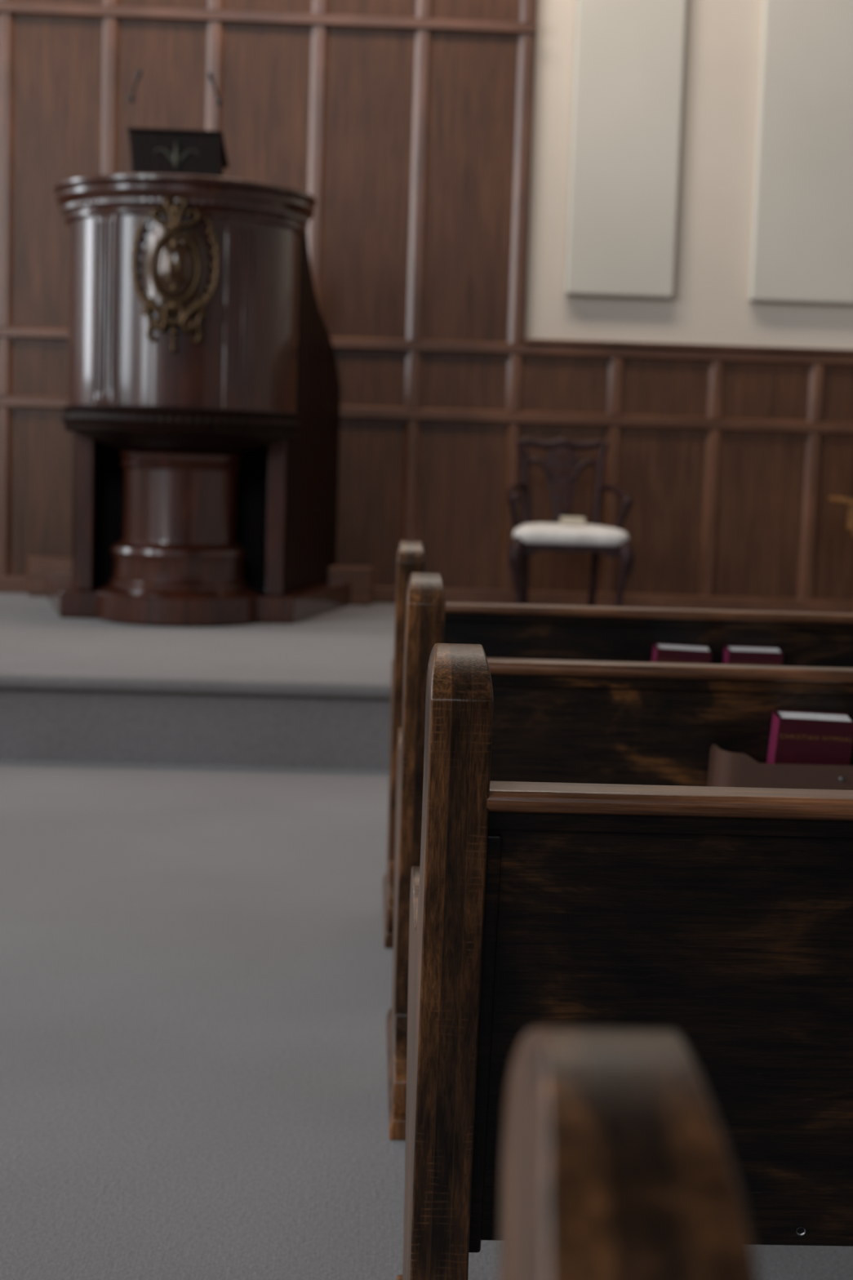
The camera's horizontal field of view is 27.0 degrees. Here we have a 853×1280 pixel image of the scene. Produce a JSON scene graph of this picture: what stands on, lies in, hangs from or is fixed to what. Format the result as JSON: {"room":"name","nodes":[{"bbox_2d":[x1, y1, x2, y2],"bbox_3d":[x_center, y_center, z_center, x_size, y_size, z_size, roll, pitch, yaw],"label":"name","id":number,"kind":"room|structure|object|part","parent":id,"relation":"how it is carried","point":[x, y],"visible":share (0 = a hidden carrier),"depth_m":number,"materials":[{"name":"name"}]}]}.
{"room":"house of worship","nodes":[
{"label":"house of worship","id":0,"kind":"room"},
{"bbox_2d":[0,760,852,1279],"bbox_3d":[-0.110,0.753,2.654,9.200,0.100,12.130,2,6,-2],"label":"floor","id":1,"kind":"structure","parent":0,"point":[196,966],"depth_m":3.00,"materials":[{"name":"grey carpet"}]},
{"bbox_2d":[0,592,395,769],"bbox_3d":[-0.241,0.109,7.084,9.200,0.275,3.180,2,6,-2],"label":"platform","id":2,"kind":"object","parent":1,"relation":"on","point":[313,692],"visible":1,"depth_m":5.54,"materials":[{"name":"grey carpet"}]},
{"bbox_2d":[26,173,372,626],"bbox_3d":[-1.032,-0.979,7.593,1.638,1.735,1.626,2,6,-2],"label":"pulpit","id":3,"kind":"object","parent":2,"relation":"on","point":[202,410],"visible":1,"depth_m":7.08,"materials":[{"name":"brown wood"}]},
{"bbox_3d":[-1.531,-1.037,7.849,0.034,1.543,1.097,1,6,-12],"label":"panel","id":4,"kind":"part","parent":3,"relation":"part of","materials":[{"name":"brown wood"}]},
{"bbox_3d":[-1.411,-0.537,7.354,0.073,0.658,0.080,2,6,-2],"label":"post","id":5,"kind":"part","parent":3,"relation":"part of","materials":[{"name":"brown wood"}]},
{"bbox_2d":[128,69,142,173],"bbox_3d":[-1.184,-2.058,7.215,0.070,0.494,0.035,5,7,32],"label":"gooseneck microphone","id":6,"kind":"object","parent":3,"relation":"on","point":[131,98],"visible":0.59,"depth_m":7.20,"materials":[{"name":"black plastic"}]},
{"bbox_3d":[-1.200,-2.000,7.230,0.010,0.375,0.004,2,6,-2],"label":"stem","id":7,"kind":"part","parent":6,"relation":"part of","materials":[{"name":"black plastic"}]},
{"bbox_3d":[-0.960,-1.431,6.784,0.338,0.387,0.036,1,6,-3],"label":"scroll frame","id":8,"kind":"part","parent":3,"relation":"part of","materials":[{"name":"gold metal"}]},
{"bbox_2d":[127,127,228,177],"bbox_3d":[-0.981,-1.891,7.049,0.366,0.207,0.336,2,6,-2],"label":"book stand","id":9,"kind":"object","parent":3,"relation":"on","point":[153,150],"visible":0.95,"depth_m":6.90,"materials":[{"name":"black wood"}]},
{"bbox_3d":[-1.006,-0.895,7.319,0.973,0.108,0.973,2,6,-2],"label":"moulding","id":10,"kind":"part","parent":3,"relation":"part of","materials":[{"name":"brown wood"}]},
{"bbox_3d":[-0.980,-1.739,7.234,1.060,0.148,1.060,2,6,-2],"label":"cornice","id":11,"kind":"part","parent":3,"relation":"part of","materials":[{"name":"brown wood"}]},
{"bbox_2d":[208,72,222,130],"bbox_3d":[-0.864,-2.049,7.226,0.070,0.494,0.035,-2,7,-35],"label":"gooseneck microphone","id":12,"kind":"object","parent":3,"relation":"on","point":[219,101],"visible":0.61,"depth_m":7.21,"materials":[{"name":"black plastic"}]},
{"bbox_3d":[-0.853,-1.991,7.242,0.010,0.375,0.004,2,6,-2],"label":"stem","id":13,"kind":"part","parent":12,"relation":"part of","materials":[{"name":"black plastic"}]},
{"bbox_3d":[-0.625,-0.515,7.380,0.073,0.658,0.080,2,6,-2],"label":"post","id":14,"kind":"part","parent":3,"relation":"part of","materials":[{"name":"brown wood"}]},
{"bbox_3d":[-0.511,-1.008,7.883,0.034,1.543,1.097,3,6,9],"label":"panel","id":15,"kind":"part","parent":3,"relation":"part of","materials":[{"name":"brown wood"}]},
{"bbox_2d":[506,437,634,606],"bbox_3d":[0.627,-0.502,7.991,0.556,0.816,0.573,2,6,-2],"label":"armchair","id":16,"kind":"object","parent":2,"relation":"on","point":[529,539],"visible":0.97,"depth_m":7.99,"materials":[{"name":"brown wood"}]},
{"bbox_3d":[0.388,-0.266,7.760,0.074,0.372,0.080,2,6,-2],"label":"leg","id":17,"kind":"part","parent":16,"relation":"part of","materials":[{"name":"brown wood"}]},
{"bbox_3d":[0.405,-0.656,8.000,0.067,0.113,0.396,3,6,9],"label":"arm","id":18,"kind":"part","parent":16,"relation":"part of","materials":[{"name":"brown wood"}]},
{"bbox_3d":[0.454,-0.688,8.194,0.051,0.456,0.129,-1,6,-25],"label":"post","id":19,"kind":"part","parent":16,"relation":"part of","materials":[{"name":"brown wood"}]},
{"bbox_3d":[0.455,-0.301,8.213,0.038,0.362,0.094,3,6,7],"label":"leg","id":20,"kind":"part","parent":16,"relation":"part of","materials":[{"name":"brown wood"}]},
{"bbox_3d":[0.630,-0.907,8.215,0.428,0.056,0.035,2,6,-2],"label":"crest rail","id":21,"kind":"part","parent":16,"relation":"part of","materials":[{"name":"brown wood"}]},
{"bbox_3d":[0.627,-0.478,7.962,0.509,0.083,0.482,2,6,-2],"label":"seat","id":22,"kind":"part","parent":16,"relation":"part of","materials":[{"name":"beige fabric"}]},
{"bbox_2d":[559,516,585,524],"bbox_3d":[0.649,-0.531,7.911,0.098,0.030,0.160,2,6,-2],"label":"booklet","id":23,"kind":"object","parent":16,"relation":"on","point":[563,520],"visible":1,"depth_m":7.83,"materials":[{"name":"beige paper"}]},
{"bbox_3d":[0.772,-0.292,8.224,0.038,0.362,0.094,1,6,-11],"label":"leg","id":24,"kind":"part","parent":16,"relation":"part of","materials":[{"name":"brown wood"}]},
{"bbox_3d":[0.796,-0.678,8.206,0.051,0.456,0.129,4,6,21],"label":"post","id":25,"kind":"part","parent":16,"relation":"part of","materials":[{"name":"brown wood"}]},
{"bbox_3d":[0.856,-0.644,8.015,0.067,0.113,0.396,1,6,-13],"label":"arm","id":26,"kind":"part","parent":16,"relation":"part of","materials":[{"name":"brown wood"}]},
{"bbox_3d":[0.867,-0.253,7.776,0.074,0.372,0.080,2,6,-2],"label":"leg","id":27,"kind":"part","parent":16,"relation":"part of","materials":[{"name":"brown wood"}]},
{"bbox_2d":[829,496,852,537],"bbox_3d":[2.195,-0.496,8.072,0.744,0.880,0.460,2,6,-2],"label":"armchair","id":28,"kind":"object","parent":2,"relation":"on","point":[842,500],"visible":1,"depth_m":7.86,"materials":[{"name":"brown wood"}]},
{"bbox_3d":[1.929,-0.621,8.041,0.202,0.050,0.440,2,6,-2],"label":"arm","id":29,"kind":"part","parent":28,"relation":"part of","materials":[{"name":"brown wood"}]},
{"bbox_2d":[382,540,852,948],"bbox_3d":[1.326,0.225,3.801,2.813,0.806,0.520,2,6,-2],"label":"pew","id":30,"kind":"object","parent":1,"relation":"on","point":[504,630],"visible":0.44,"depth_m":3.57,"materials":[{"name":"brown wood"}]},
{"bbox_3d":[1.331,0.197,3.668,2.700,0.420,0.099,2,6,-2],"label":"backrest","id":31,"kind":"part","parent":30,"relation":"part of","materials":[{"name":"brown wood"}]},
{"bbox_3d":[1.339,-0.029,3.602,2.700,0.020,0.057,2,6,-2],"label":"rail","id":32,"kind":"part","parent":30,"relation":"part of","materials":[{"name":"brown wood"}]},
{"bbox_3d":[1.339,-0.011,3.599,2.700,0.017,0.025,2,6,-2],"label":"moulding","id":33,"kind":"part","parent":30,"relation":"part of","materials":[{"name":"brown wood"}]},
{"bbox_3d":[0.549,0.127,3.583,0.345,0.131,0.064,2,17,-2],"label":"holder","id":34,"kind":"object","parent":30,"relation":"attached to","visible":0},
{"bbox_2d":[651,642,712,663],"bbox_3d":[0.506,0.096,3.582,0.120,0.179,0.071,2,6,-2],"label":"hymnal","id":35,"kind":"object","parent":34,"relation":"in","point":[662,652],"visible":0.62,"depth_m":3.54,"materials":[{"name":"red fabric"}]},
{"bbox_2d":[722,644,783,665],"bbox_3d":[0.651,0.100,3.587,0.116,0.177,0.071,2,6,-2],"label":"hymnal","id":36,"kind":"object","parent":34,"relation":"in","point":[733,655],"visible":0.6,"depth_m":3.55,"materials":[{"name":"red fabric"}]},
{"bbox_2d":[386,572,852,1140],"bbox_3d":[1.356,0.328,2.807,2.813,0.806,0.520,2,6,-2],"label":"pew","id":37,"kind":"object","parent":1,"relation":"on","point":[554,721],"visible":0.48,"depth_m":2.58,"materials":[{"name":"brown wood"}]},
{"bbox_3d":[1.370,0.073,2.608,2.700,0.020,0.057,2,6,-2],"label":"rail","id":38,"kind":"part","parent":37,"relation":"part of","materials":[{"name":"brown wood"}]},
{"bbox_3d":[1.361,0.299,2.674,2.700,0.420,0.099,2,6,-2],"label":"backrest","id":39,"kind":"part","parent":37,"relation":"part of","materials":[{"name":"brown wood"}]},
{"bbox_3d":[1.369,0.092,2.604,2.700,0.017,0.025,2,6,-2],"label":"moulding","id":40,"kind":"part","parent":37,"relation":"part of","materials":[{"name":"brown wood"}]},
{"bbox_2d":[706,744,852,790],"bbox_3d":[0.586,0.222,2.588,0.345,0.135,0.085,2,6,-2],"label":"holder","id":41,"kind":"object","parent":37,"relation":"attached to","point":[726,768],"visible":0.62,"depth_m":2.55,"materials":[{"name":"brown wood"}]},
{"bbox_2d":[766,709,852,765],"bbox_3d":[0.552,0.191,2.586,0.119,0.179,0.071,2,6,-2],"label":"hymnal","id":42,"kind":"object","parent":41,"relation":"in","point":[796,736],"visible":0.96,"depth_m":2.55,"materials":[{"name":"red fabric"}]},
{"bbox_2d":[395,643,852,1279],"bbox_3d":[1.387,0.430,1.813,2.813,0.806,0.520,2,6,-2],"label":"pew","id":43,"kind":"object","parent":1,"relation":"on","point":[721,918],"visible":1,"depth_m":1.60,"materials":[{"name":"brown wood"}]},
{"bbox_3d":[1.392,0.401,1.680,2.700,0.420,0.099,2,6,-2],"label":"backrest","id":44,"kind":"part","parent":43,"relation":"part of","materials":[{"name":"brown wood"}]},
{"bbox_3d":[1.400,0.176,1.613,2.700,0.020,0.057,2,6,-2],"label":"rail","id":45,"kind":"part","parent":43,"relation":"part of","materials":[{"name":"brown wood"}]},
{"bbox_3d":[1.400,0.194,1.610,2.700,0.017,0.025,2,6,-2],"label":"moulding","id":46,"kind":"part","parent":43,"relation":"part of","materials":[{"name":"brown wood"}]},
{"bbox_2d":[498,1026,759,1279],"bbox_3d":[1.411,0.542,0.724,2.813,0.806,0.520,2,6,-2],"label":"pew","id":47,"kind":"object","parent":1,"relation":"on","point":[617,1164],"visible":1,"depth_m":0.47,"materials":[{"name":"brown wood"}]},
{"bbox_2d":[524,0,852,349],"bbox_3d":[-0.213,-2.505,8.440,9.200,5.200,0.150,2,6,-2],"label":"wall","id":48,"kind":"structure","parent":0,"point":[710,304],"depth_m":8.45,"materials":[{"name":"beige paint"}]},
{"bbox_2d":[0,0,852,599],"bbox_3d":[-0.213,-2.212,8.352,9.210,4.085,0.085,2,6,-2],"label":"panelling","id":49,"kind":"object","parent":48,"relation":"attached to","point":[408,124],"visible":0.62,"depth_m":8.41,"materials":[{"name":"brown wood"}]},
{"bbox_3d":[-1.752,-1.289,8.418,0.414,0.290,0.050,2,6,-2],"label":"panel","id":50,"kind":"part","parent":49,"relation":"part of","materials":[{"name":"brown wood"}]},
{"bbox_3d":[-1.772,-0.665,8.481,0.414,0.885,0.050,2,6,-2],"label":"panel","id":51,"kind":"part","parent":49,"relation":"part of","materials":[{"name":"brown wood"}]},
{"bbox_3d":[-1.724,-2.184,8.327,0.414,1.450,0.050,2,6,-2],"label":"panel","id":52,"kind":"part","parent":49,"relation":"part of","materials":[{"name":"brown wood"}]},
{"bbox_3d":[-1.680,-3.591,8.183,0.414,1.320,0.050,2,6,-2],"label":"panel","id":53,"kind":"part","parent":49,"relation":"part of","materials":[{"name":"brown wood"}]},
{"bbox_3d":[-1.241,-2.171,8.343,0.414,1.450,0.050,2,6,-2],"label":"panel","id":54,"kind":"part","parent":49,"relation":"part of","materials":[{"name":"brown wood"}]},
{"bbox_3d":[-1.197,-3.578,8.199,0.414,1.320,0.050,2,6,-2],"label":"panel","id":55,"kind":"part","parent":49,"relation":"part of","materials":[{"name":"brown wood"}]},
{"bbox_3d":[-0.758,-2.157,8.359,0.414,1.450,0.050,2,6,-2],"label":"panel","id":56,"kind":"part","parent":49,"relation":"part of","materials":[{"name":"brown wood"}]},
{"bbox_3d":[-2.140,-2.928,8.222,5.312,0.060,0.080,2,6,-2],"label":"rail","id":57,"kind":"part","parent":49,"relation":"part of","materials":[{"name":"brown wood"}]},
{"bbox_3d":[-0.714,-3.564,8.216,0.414,1.320,0.050,2,6,-2],"label":"panel","id":58,"kind":"part","parent":49,"relation":"part of","materials":[{"name":"brown wood"}]},
{"bbox_3d":[-0.275,-2.144,8.375,0.414,1.450,0.050,2,6,-2],"label":"panel","id":59,"kind":"part","parent":49,"relation":"part of","materials":[{"name":"brown wood"}]},
{"bbox_3d":[-0.303,-1.249,8.466,0.414,0.290,0.050,2,6,-2],"label":"panel","id":60,"kind":"part","parent":49,"relation":"part of","materials":[{"name":"brown wood"}]},
{"bbox_3d":[-0.323,-0.625,8.530,0.414,0.885,0.050,2,6,-2],"label":"panel","id":61,"kind":"part","parent":49,"relation":"part of","materials":[{"name":"brown wood"}]},
{"bbox_3d":[-0.231,-3.551,8.232,0.414,1.320,0.050,2,6,-2],"label":"panel","id":62,"kind":"part","parent":49,"relation":"part of","materials":[{"name":"brown wood"}]},
{"bbox_3d":[-0.239,-1.387,8.442,9.210,0.089,0.074,2,6,-2],"label":"rail","id":63,"kind":"part","parent":49,"relation":"part of","materials":[{"name":"brown wood"}]},
{"bbox_3d":[-0.249,-1.067,8.475,9.210,0.093,0.074,2,6,-2],"label":"rail","id":64,"kind":"part","parent":49,"relation":"part of","materials":[{"name":"brown wood"}]},
{"bbox_3d":[0.161,-0.611,8.546,0.414,0.885,0.050,2,6,-2],"label":"panel","id":65,"kind":"part","parent":49,"relation":"part of","materials":[{"name":"brown wood"}]},
{"bbox_3d":[0.180,-1.235,8.483,0.414,0.290,0.050,2,6,-2],"label":"panel","id":66,"kind":"part","parent":49,"relation":"part of","materials":[{"name":"brown wood"}]},
{"bbox_3d":[0.208,-2.130,8.391,0.414,1.450,0.050,2,6,-2],"label":"panel","id":67,"kind":"part","parent":49,"relation":"part of","materials":[{"name":"brown wood"}]},
{"bbox_3d":[0.252,-3.537,8.248,0.414,1.320,0.050,2,6,-2],"label":"panel","id":68,"kind":"part","parent":49,"relation":"part of","materials":[{"name":"brown wood"}]},
{"bbox_3d":[0.643,-0.598,8.562,0.414,0.885,0.050,2,6,-2],"label":"panel","id":69,"kind":"part","parent":49,"relation":"part of","materials":[{"name":"brown wood"}]},
{"bbox_3d":[0.663,-1.222,8.499,0.414,0.290,0.050,2,6,-2],"label":"panel","id":70,"kind":"part","parent":49,"relation":"part of","materials":[{"name":"brown wood"}]},
{"bbox_3d":[1.127,-0.584,8.579,0.414,0.885,0.050,2,6,-2],"label":"panel","id":71,"kind":"part","parent":49,"relation":"part of","materials":[{"name":"brown wood"}]},
{"bbox_3d":[1.146,-1.208,8.515,0.414,0.290,0.050,2,6,-2],"label":"panel","id":72,"kind":"part","parent":49,"relation":"part of","materials":[{"name":"brown wood"}]},
{"bbox_3d":[2.411,-1.366,8.520,3.888,0.022,0.085,2,6,-2],"label":"rail","id":73,"kind":"part","parent":49,"relation":"part of","materials":[{"name":"wood"}]},
{"bbox_3d":[1.610,-0.571,8.595,0.414,0.885,0.050,2,6,-2],"label":"panel","id":74,"kind":"part","parent":49,"relation":"part of","materials":[{"name":"brown wood"}]},
{"bbox_3d":[1.629,-1.195,8.531,0.414,0.290,0.050,2,6,-2],"label":"panel","id":75,"kind":"part","parent":49,"relation":"part of","materials":[{"name":"brown wood"}]},
{"bbox_3d":[2.093,-0.557,8.611,0.414,0.885,0.050,2,6,-2],"label":"panel","id":76,"kind":"part","parent":49,"relation":"part of","materials":[{"name":"brown wood"}]},
{"bbox_3d":[2.112,-1.181,8.547,0.414,0.290,0.050,2,6,-2],"label":"panel","id":77,"kind":"part","parent":49,"relation":"part of","materials":[{"name":"brown wood"}]},
{"bbox_2d":[0,575,852,613],"bbox_3d":[-0.281,-0.221,8.555,9.200,0.080,0.085,2,6,-2],"label":"baseboard","id":78,"kind":"structure","parent":48,"relation":"attached to","point":[8,584],"depth_m":8.55,"materials":[{"name":"brown wood"}]},
{"bbox_2d":[564,0,687,298],"bbox_3d":[0.953,-2.793,8.340,0.517,2.335,0.062,2,6,-2],"label":"wall panel","id":79,"kind":"object","parent":48,"relation":"attached to","point":[629,55],"visible":1,"depth_m":8.36,"materials":[{"name":"beige fabric"}]},
{"bbox_2d":[748,0,852,305],"bbox_3d":[1.832,-2.768,8.370,0.517,2.335,0.062,2,6,-2],"label":"wall panel","id":80,"kind":"object","parent":48,"relation":"attached to","point":[802,252],"visible":1,"depth_m":8.39,"materials":[{"name":"beige fabric"}]}
]}

